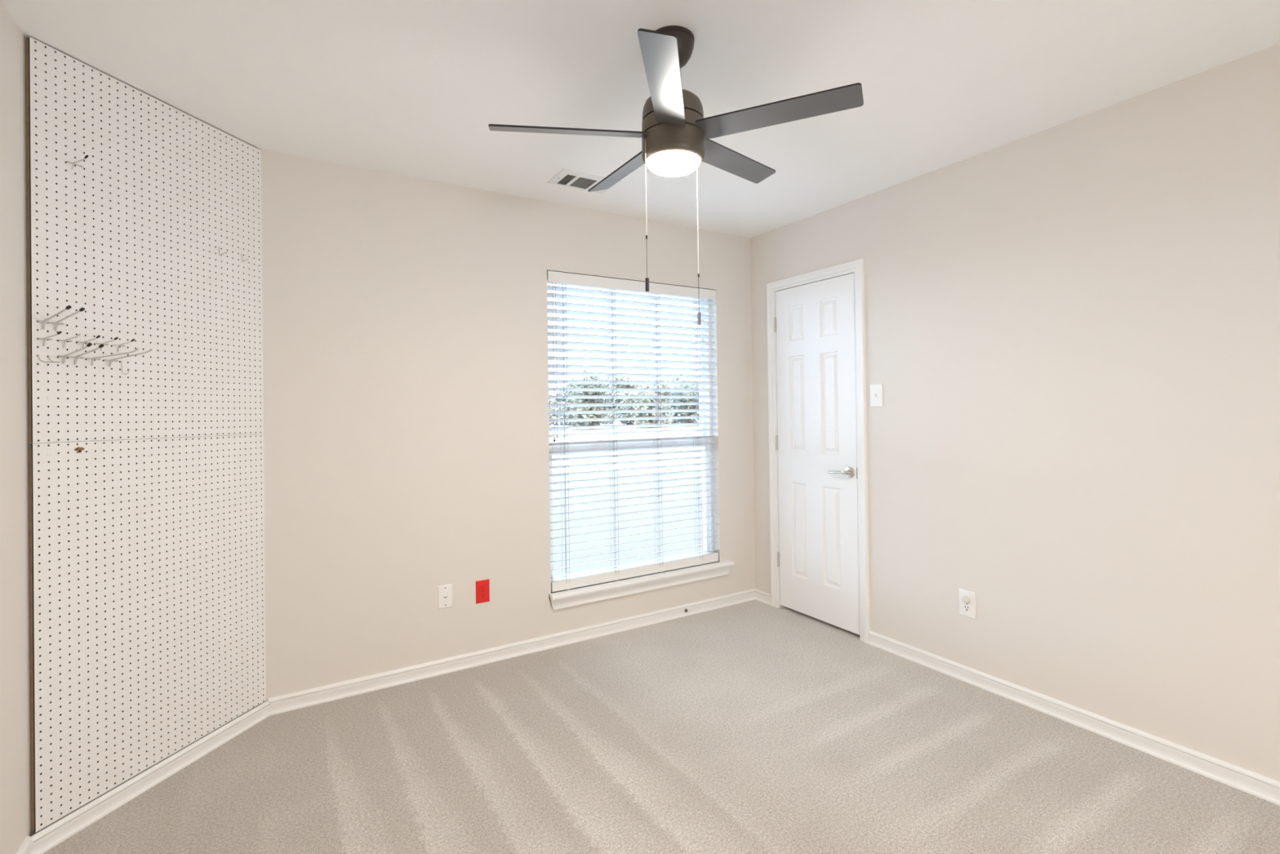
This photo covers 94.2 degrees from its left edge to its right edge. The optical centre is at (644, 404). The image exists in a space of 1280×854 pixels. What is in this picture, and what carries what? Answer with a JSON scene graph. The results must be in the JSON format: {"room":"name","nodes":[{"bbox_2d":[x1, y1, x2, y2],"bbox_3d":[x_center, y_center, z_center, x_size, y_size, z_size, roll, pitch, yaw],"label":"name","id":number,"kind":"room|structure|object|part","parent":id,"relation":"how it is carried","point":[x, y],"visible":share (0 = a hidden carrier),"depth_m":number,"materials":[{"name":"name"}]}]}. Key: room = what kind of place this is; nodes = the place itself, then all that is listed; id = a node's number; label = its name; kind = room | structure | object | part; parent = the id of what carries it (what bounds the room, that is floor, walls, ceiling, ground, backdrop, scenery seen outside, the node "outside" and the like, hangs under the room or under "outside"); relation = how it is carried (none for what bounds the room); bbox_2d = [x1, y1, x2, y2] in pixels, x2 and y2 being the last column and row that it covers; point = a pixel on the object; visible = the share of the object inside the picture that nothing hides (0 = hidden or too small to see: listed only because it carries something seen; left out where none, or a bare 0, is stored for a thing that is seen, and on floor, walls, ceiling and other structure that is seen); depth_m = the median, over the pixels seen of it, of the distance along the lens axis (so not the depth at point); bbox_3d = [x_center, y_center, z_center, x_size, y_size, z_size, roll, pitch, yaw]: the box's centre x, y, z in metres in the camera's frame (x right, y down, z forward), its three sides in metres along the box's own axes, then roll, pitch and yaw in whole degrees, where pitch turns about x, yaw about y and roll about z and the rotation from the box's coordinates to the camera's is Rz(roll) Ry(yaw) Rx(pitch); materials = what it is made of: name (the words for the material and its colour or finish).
{"room":"empty bedroom","nodes":[
{"label":"empty bedroom","id":0,"kind":"room"},
{"bbox_2d":[0,0,31,853],"bbox_3d":[-0.976,0.096,0.257,0.120,2.436,3.513,-1,0,-32],"label":"wall","id":1,"kind":"structure","parent":0,"point":[15,647],"depth_m":1.68,"materials":[{"name":"white paint"}]},
{"bbox_2d":[16,835,32,853],"bbox_3d":[-0.923,1.279,0.320,0.017,0.069,3.351,-1,0,-32],"label":"baseboard","id":2,"kind":"structure","parent":1,"relation":"attached to","point":[25,847],"depth_m":1.71,"materials":[{"name":"white paint"}]},
{"bbox_2d":[26,38,256,835],"bbox_3d":[-1.808,0.117,2.176,0.100,2.436,0.780,-1,0,13],"label":"wall","id":3,"kind":"structure","parent":0,"point":[27,39],"depth_m":1.98,"materials":[{"name":"white paint"}]},
{"bbox_2d":[25,36,263,443],"bbox_3d":[-1.750,-0.485,2.175,0.028,1.224,0.812,-1,0,13],"label":"pegboard","id":4,"kind":"object","parent":3,"relation":"attached to","point":[216,204],"visible":0.99,"depth_m":2.06,"materials":[{"name":"white"}]},
{"bbox_2d":[37,354,60,362],"bbox_3d":[-1.785,-0.138,1.781,0.096,0.030,0.004,-1,0,12],"label":"wire hook","id":5,"kind":"object","parent":4,"relation":"attached to","point":[37,354],"visible":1,"depth_m":1.78,"materials":[{"name":"silver metal"}]},
{"bbox_2d":[36,331,62,346],"bbox_3d":[-1.789,-0.197,1.802,0.084,0.043,0.034,-1,0,4],"label":"hook","id":6,"kind":"object","parent":4,"relation":"attached to","point":[59,332],"visible":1,"depth_m":1.79,"materials":[{"name":"silver metal"}]},
{"bbox_2d":[35,305,84,330],"bbox_3d":[-1.764,-0.261,1.807,0.127,0.068,0.070,-1,0,13],"label":"hook","id":7,"kind":"object","parent":4,"relation":"attached to","point":[68,307],"visible":1,"depth_m":1.80,"materials":[{"name":"silver metal"}]},
{"bbox_2d":[56,333,80,347],"bbox_3d":[-1.779,-0.196,1.853,0.082,0.042,0.034,-1,0,3],"label":"hook","id":8,"kind":"object","parent":4,"relation":"attached to","point":[66,340],"visible":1,"depth_m":1.85,"materials":[{"name":"silver metal"}]},
{"bbox_2d":[66,155,88,169],"bbox_3d":[-1.782,-0.761,1.886,0.078,0.039,0.043,-1,0,2],"label":"hook","id":9,"kind":"object","parent":4,"relation":"attached to","point":[86,156],"visible":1,"depth_m":1.88,"materials":[{"name":"silver metal"}]},
{"bbox_2d":[57,342,104,364],"bbox_3d":[-1.750,-0.157,1.858,0.128,0.061,0.070,-1,0,13],"label":"hook","id":10,"kind":"object","parent":4,"relation":"attached to","point":[88,344],"visible":1,"depth_m":1.85,"materials":[{"name":"silver metal"}]},
{"bbox_2d":[76,335,100,347],"bbox_3d":[-1.766,-0.197,1.903,0.084,0.043,0.034,-1,0,4],"label":"hook","id":11,"kind":"object","parent":4,"relation":"attached to","point":[98,336],"visible":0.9,"depth_m":1.90,"materials":[{"name":"silver metal"}]},
{"bbox_2d":[95,337,118,351],"bbox_3d":[-1.754,-0.196,1.954,0.084,0.043,0.034,-1,0,4],"label":"hook","id":12,"kind":"object","parent":4,"relation":"attached to","point":[116,338],"visible":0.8,"depth_m":1.95,"materials":[{"name":"silver metal"}]},
{"bbox_2d":[84,348,138,365],"bbox_3d":[-1.699,-0.151,1.917,0.204,0.049,0.040,-1,0,9],"label":"hook","id":13,"kind":"object","parent":4,"relation":"attached to","point":[135,350],"visible":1,"depth_m":1.91,"materials":[{"name":"silver metal"}]},
{"bbox_2d":[112,338,134,352],"bbox_3d":[-1.743,-0.196,2.004,0.084,0.043,0.034,-1,0,4],"label":"hook","id":14,"kind":"object","parent":4,"relation":"attached to","point":[133,340],"visible":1,"depth_m":2.00,"materials":[{"name":"silver metal"}]},
{"bbox_2d":[103,349,152,366],"bbox_3d":[-1.694,-0.151,1.970,0.192,0.053,0.041,-1,0,9],"label":"hook","id":15,"kind":"object","parent":4,"relation":"attached to","point":[113,359],"visible":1,"depth_m":1.96,"materials":[{"name":"silver metal"}]},
{"bbox_2d":[28,434,266,832],"bbox_3d":[-1.734,0.695,2.168,0.029,1.154,0.812,-1,0,13],"label":"pegboard","id":16,"kind":"object","parent":3,"relation":"attached to","point":[189,695],"visible":1,"depth_m":2.05,"materials":[{"name":"white"}]},
{"bbox_2d":[31,700,270,853],"bbox_3d":[-1.706,1.303,2.149,0.017,0.060,0.840,-1,0,13],"label":"baseboard","id":17,"kind":"structure","parent":3,"relation":"attached to","point":[66,827],"depth_m":2.04,"materials":[{"name":"white paint"}]},
{"bbox_2d":[254,149,755,706],"bbox_3d":[-0.529,0.107,3.337,2.875,2.436,0.150,-1,0,-32],"label":"wall","id":18,"kind":"structure","parent":0,"point":[406,433],"depth_m":2.92,"materials":[{"name":"white paint"}]},
{"bbox_2d":[437,583,452,608],"bbox_3d":[-0.984,0.953,2.947,0.070,0.114,0.016,-1,0,-32],"label":"wall plate","id":19,"kind":"object","parent":18,"relation":"attached to","point":[445,591],"visible":1,"depth_m":2.95,"materials":[{"name":"white plastic"}]},
{"bbox_2d":[475,578,489,603],"bbox_3d":[-0.827,0.959,3.049,0.070,0.114,0.008,-1,0,-32],"label":"power outlet","id":20,"kind":"object","parent":18,"relation":"attached to","point":[482,587],"visible":1,"depth_m":3.05,"materials":[{"name":"red plastic"}]},
{"bbox_2d":[479,584,486,591],"bbox_3d":[-0.826,0.940,3.047,0.034,0.027,0.004,-1,0,-32],"label":"receptacle","id":21,"kind":"object","parent":20,"relation":"attached to","point":[482,587],"depth_m":3.04,"materials":[{"name":"red plastic"}]},
{"bbox_2d":[480,592,486,598],"bbox_3d":[-0.826,0.979,3.047,0.034,0.027,0.004,-1,0,-32],"label":"receptacle","id":22,"kind":"object","parent":20,"relation":"attached to","point":[482,595],"depth_m":3.05,"materials":[{"name":"red plastic"}]},
{"bbox_2d":[267,588,755,715],"bbox_3d":[-0.431,1.289,3.283,2.783,0.069,0.017,-1,0,-32],"label":"baseboard","id":23,"kind":"structure","parent":18,"relation":"attached to","point":[319,695],"depth_m":3.04,"materials":[{"name":"white paint"}]},
{"bbox_2d":[546,281,734,609],"bbox_3d":[-0.018,0.186,3.619,1.265,1.854,0.204,-1,0,-32],"label":"window","id":24,"kind":"structure","parent":18,"relation":"in","point":[570,597],"depth_m":3.63,"materials":[{"name":"white plastic"}]},
{"bbox_3d":[-0.090,-0.223,3.666,1.131,0.988,0.027,-1,0,-32],"label":"sash","id":25,"kind":"part","parent":24,"relation":"part of","materials":[{"name":"white plastic"}]},
{"bbox_3d":[-0.062,0.614,3.634,1.131,0.784,0.029,-1,0,-32],"label":"sash","id":26,"kind":"part","parent":24,"relation":"part of","materials":[{"name":"white plastic"}]},
{"bbox_2d":[546,271,718,591],"bbox_3d":[-0.034,0.145,3.576,1.165,1.764,0.076,-1,0,-32],"label":"window blind","id":27,"kind":"object","parent":24,"relation":"attached to","point":[616,574],"visible":0.96,"depth_m":3.54,"materials":[{"name":"white plastic"}]},
{"bbox_3d":[-0.497,-0.247,3.258,0.003,0.842,0.003,-1,0,-32],"label":"pull cord","id":28,"kind":"part","parent":27,"relation":"part of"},
{"bbox_3d":[-0.482,-0.252,3.267,0.003,0.832,0.003,-1,0,-32],"label":"pull cord","id":29,"kind":"part","parent":27,"relation":"part of","materials":[{"name":"white fabric"}]},
{"bbox_3d":[-0.449,0.153,3.331,0.020,1.680,0.058,-1,0,-32],"label":"ladder cord","id":30,"kind":"part","parent":27,"relation":"part of","materials":[{"name":"white fabric"}]},
{"bbox_3d":[-0.183,0.151,3.494,0.020,1.680,0.058,-1,0,-32],"label":"ladder cord","id":31,"kind":"part","parent":27,"relation":"part of","materials":[{"name":"white fabric"}]},
{"bbox_3d":[-0.025,0.998,3.579,1.156,0.054,0.052,-1,0,-32],"label":"rail","id":32,"kind":"part","parent":27,"relation":"part of","materials":[{"name":"white plastic"}]},
{"bbox_3d":[0.079,0.148,3.656,0.020,1.680,0.058,-1,0,-32],"label":"ladder cord","id":33,"kind":"part","parent":27,"relation":"part of","materials":[{"name":"white fabric"}]},
{"bbox_3d":[0.338,0.146,3.815,0.020,1.680,0.058,-1,0,-32],"label":"ladder cord","id":34,"kind":"part","parent":27,"relation":"part of","materials":[{"name":"white fabric"}]},
{"bbox_3d":[0.017,1.070,3.576,1.265,0.086,0.115,-1,0,-32],"label":"sill","id":35,"kind":"part","parent":24,"relation":"part of","materials":[{"name":"white paint"}]},
{"bbox_3d":[-0.077,0.144,3.651,1.175,1.768,0.088,-1,0,-32],"label":"frame","id":36,"kind":"part","parent":24,"relation":"part of","materials":[{"name":"white plastic"}]},
{"bbox_2d":[0,0,1279,238],"bbox_3d":[0.283,-1.192,1.447,3.750,0.120,4.250,-1,0,-32],"label":"ceiling","id":37,"kind":"structure","parent":0,"point":[413,88],"depth_m":2.02,"materials":[{"name":"white paint"}]},
{"bbox_2d":[547,168,620,193],"bbox_3d":[-0.302,-1.112,2.982,0.312,0.008,0.196,-1,0,-32],"label":"ceiling vent","id":38,"kind":"object","parent":37,"relation":"in","point":[571,179],"visible":0.74,"depth_m":2.96,"materials":[{"name":"white metal"}]},
{"bbox_2d":[488,25,863,324],"bbox_3d":[0.075,-0.690,1.873,1.070,0.874,1.030,-1,0,-32],"label":"ceiling fan","id":39,"kind":"object","parent":37,"relation":"hanging from","point":[675,135],"visible":1,"depth_m":1.75,"materials":[{"name":"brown metal"}]},
{"bbox_3d":[-0.221,-0.814,1.776,0.469,0.045,0.088,-1,0,-12],"label":"blade","id":40,"kind":"part","parent":39,"relation":"part of","materials":[{"name":"grey"}]},
{"bbox_3d":[-0.067,-0.832,2.115,0.088,0.042,0.469,-1,0,-30],"label":"blade","id":41,"kind":"part","parent":39,"relation":"part of","materials":[{"name":"grey"}]},
{"bbox_3d":[0.005,-0.655,1.793,0.003,0.304,0.003,-1,0,-32],"label":"pull chain","id":42,"kind":"part","parent":39,"relation":"part of","materials":[{"name":"silver metal"}]},
{"bbox_3d":[0.008,-0.441,1.792,0.003,0.124,0.003,-1,0,40],"label":"chain","id":43,"kind":"part","parent":39,"relation":"part of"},
{"bbox_3d":[0.053,-0.816,1.524,0.088,0.046,0.469,-1,0,6],"label":"blade","id":44,"kind":"part","parent":39,"relation":"part of","materials":[{"name":"grey"}]},
{"bbox_3d":[0.170,-0.597,1.897,0.003,0.373,0.003,-1,0,-32],"label":"pull chain","id":45,"kind":"part","parent":39,"relation":"part of","materials":[{"name":"silver metal"}]},
{"bbox_3d":[0.303,-0.844,2.073,0.088,0.048,0.469,-1,0,42],"label":"blade","id":46,"kind":"part","parent":39,"relation":"part of","materials":[{"name":"grey"}]},
{"bbox_3d":[0.377,-0.834,1.708,0.469,0.027,0.088,-1,0,24],"label":"blade","id":47,"kind":"part","parent":39,"relation":"part of","materials":[{"name":"grey"}]},
{"bbox_2d":[42,600,1279,853],"bbox_3d":[0.317,1.363,1.433,3.750,0.120,4.250,-1,0,-32],"label":"floor","id":48,"kind":"structure","parent":0,"point":[753,726],"depth_m":2.12,"materials":[{"name":"beige carpet"}]},
{"bbox_2d":[750,43,1279,781],"bbox_3d":[1.812,0.071,2.388,0.120,2.436,4.220,-1,0,-32],"label":"wall","id":49,"kind":"structure","parent":0,"point":[1073,326],"depth_m":2.35,"materials":[{"name":"white paint"}]},
{"bbox_2d":[755,588,771,605],"bbox_3d":[0.786,1.276,3.945,0.017,0.069,0.166,-1,0,-32],"label":"baseboard","id":50,"kind":"structure","parent":49,"relation":"attached to","point":[761,596],"depth_m":3.94,"materials":[{"name":"white paint"}]},
{"bbox_2d":[773,272,859,635],"bbox_3d":[1.007,0.278,3.565,0.094,2.011,0.628,-1,0,-32],"label":"door","id":51,"kind":"structure","parent":49,"relation":"in","point":[815,325],"depth_m":3.54,"materials":[{"name":"white paint"}]},
{"bbox_3d":[1.088,0.387,3.367,0.022,0.024,0.124,-1,0,-32],"label":"lever","id":52,"kind":"part","parent":51,"relation":"part of","materials":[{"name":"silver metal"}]},
{"bbox_3d":[1.131,0.383,3.333,0.058,0.065,0.065,-1,0,-32],"label":"lever handle","id":53,"kind":"part","parent":51,"relation":"part of","materials":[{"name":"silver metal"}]},
{"bbox_2d":[766,257,870,644],"bbox_3d":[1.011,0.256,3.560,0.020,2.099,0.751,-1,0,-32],"label":"trim","id":54,"kind":"structure","parent":49,"relation":"attached to","point":[857,265],"depth_m":3.29,"materials":[{"name":"white paint"}]},
{"bbox_2d":[870,383,883,406],"bbox_3d":[1.237,-0.047,3.186,0.021,0.122,0.078,-1,0,-32],"label":"light switch","id":55,"kind":"object","parent":49,"relation":"attached to","point":[877,389],"visible":1,"depth_m":3.18,"materials":[{"name":"white plastic"}]},
{"bbox_2d":[959,588,976,618],"bbox_3d":[1.499,0.931,2.772,0.025,0.122,0.078,-1,0,-32],"label":"power outlet","id":56,"kind":"object","parent":49,"relation":"attached to","point":[969,610],"depth_m":2.77,"materials":[{"name":"white plastic"}]},
{"bbox_3d":[1.495,0.910,2.770,0.016,0.036,0.036,-1,0,-32],"label":"outlet cap","id":57,"kind":"part","parent":56,"relation":"part of","materials":[{"name":"white plastic"}]},
{"bbox_2d":[963,604,970,611],"bbox_3d":[1.504,0.951,2.775,0.004,0.027,0.034,-1,0,-32],"label":"receptacle","id":58,"kind":"object","parent":56,"relation":"attached to","point":[966,607],"depth_m":2.77,"materials":[{"name":"white plastic"}]},
{"bbox_2d":[868,631,1279,805],"bbox_3d":[2.017,1.249,1.943,0.017,0.069,3.034,-1,0,-32],"label":"baseboard","id":59,"kind":"structure","parent":49,"relation":"attached to","point":[1265,788],"depth_m":2.32,"materials":[{"name":"white paint"}]},
{"label":"outside","id":60,"kind":"structure","parent":0,"visible":0},
{"bbox_2d":[552,469,702,576],"bbox_3d":[-3.003,1.676,8.692,26.500,0.019,10.900,-1,0,-32],"label":"window pane","id":61,"kind":"object","parent":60,"point":[557,533],"visible":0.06,"depth_m":8.37,"materials":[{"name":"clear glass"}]},
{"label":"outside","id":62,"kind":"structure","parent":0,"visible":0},
{"bbox_2d":[549,415,702,471],"bbox_3d":[-14.966,2.058,29.566,120.000,0.200,220.000,-1,0,-32],"label":"ground","id":63,"kind":"structure","parent":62,"point":[556,463],"depth_m":20.39,"materials":[{"name":"white"}]},
{"bbox_2d":[548,391,562,426],"bbox_3d":[-8.372,0.147,43.061,4.433,3.988,4.100,-1,0,-32],"label":"tree","id":64,"kind":"object","parent":63,"relation":"on","point":[552,415],"visible":0.03,"depth_m":43.21,"materials":[{"name":"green plant"}]},
{"bbox_2d":[551,383,578,425],"bbox_3d":[-7.329,-0.117,58.347,3.758,4.576,3.900,-1,0,-6],"label":"tree","id":65,"kind":"object","parent":63,"relation":"on","point":[560,393],"visible":0.11,"depth_m":58.08,"materials":[{"name":"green plant"}]},
{"bbox_2d":[560,377,605,426],"bbox_3d":[-5.394,-0.086,52.307,3.574,4.501,4.017,-1,0,-32],"label":"tree","id":66,"kind":"object","parent":63,"relation":"on","point":[568,384],"visible":0.06,"depth_m":51.55,"materials":[{"name":"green plant"}]},
{"bbox_2d":[564,368,616,429],"bbox_3d":[-4.055,-0.354,45.808,4.703,4.806,3.220,-1,0,-32],"label":"tree","id":67,"kind":"object","parent":63,"relation":"on","point":[588,378],"visible":0.6,"depth_m":45.44,"materials":[{"name":"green plant"}]},
{"bbox_2d":[600,376,625,423],"bbox_3d":[-3.521,-0.426,61.840,4.838,5.187,3.848,-1,0,-32],"label":"tree","id":68,"kind":"object","parent":63,"relation":"on","point":[614,393],"visible":0.09,"depth_m":61.01,"materials":[{"name":"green plant"}]},
{"bbox_2d":[613,371,648,424],"bbox_3d":[-1.228,-0.543,54.928,3.917,5.192,3.999,-1,0,-32],"label":"tree","id":69,"kind":"object","parent":63,"relation":"on","point":[618,400],"visible":0.41,"depth_m":54.20,"materials":[{"name":"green plant"}]},
{"bbox_2d":[619,377,673,427],"bbox_3d":[0.498,-0.160,48.150,4.626,4.394,4.219,-1,0,-32],"label":"tree","id":70,"kind":"object","parent":63,"relation":"on","point":[646,386],"visible":0.41,"depth_m":47.65,"materials":[{"name":"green plant"}]},
{"bbox_2d":[655,373,687,423],"bbox_3d":[2.895,-0.482,57.689,4.118,5.055,3.878,-1,0,-32],"label":"tree","id":71,"kind":"object","parent":63,"relation":"on","point":[673,379],"visible":0.12,"depth_m":57.16,"materials":[{"name":"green plant"}]},
{"bbox_2d":[669,371,699,426],"bbox_3d":[3.905,-0.453,51.155,4.274,4.811,3.684,-1,0,-32],"label":"tree","id":72,"kind":"object","parent":63,"relation":"on","point":[675,386],"visible":0.42,"depth_m":50.63,"materials":[{"name":"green plant"}]}
]}

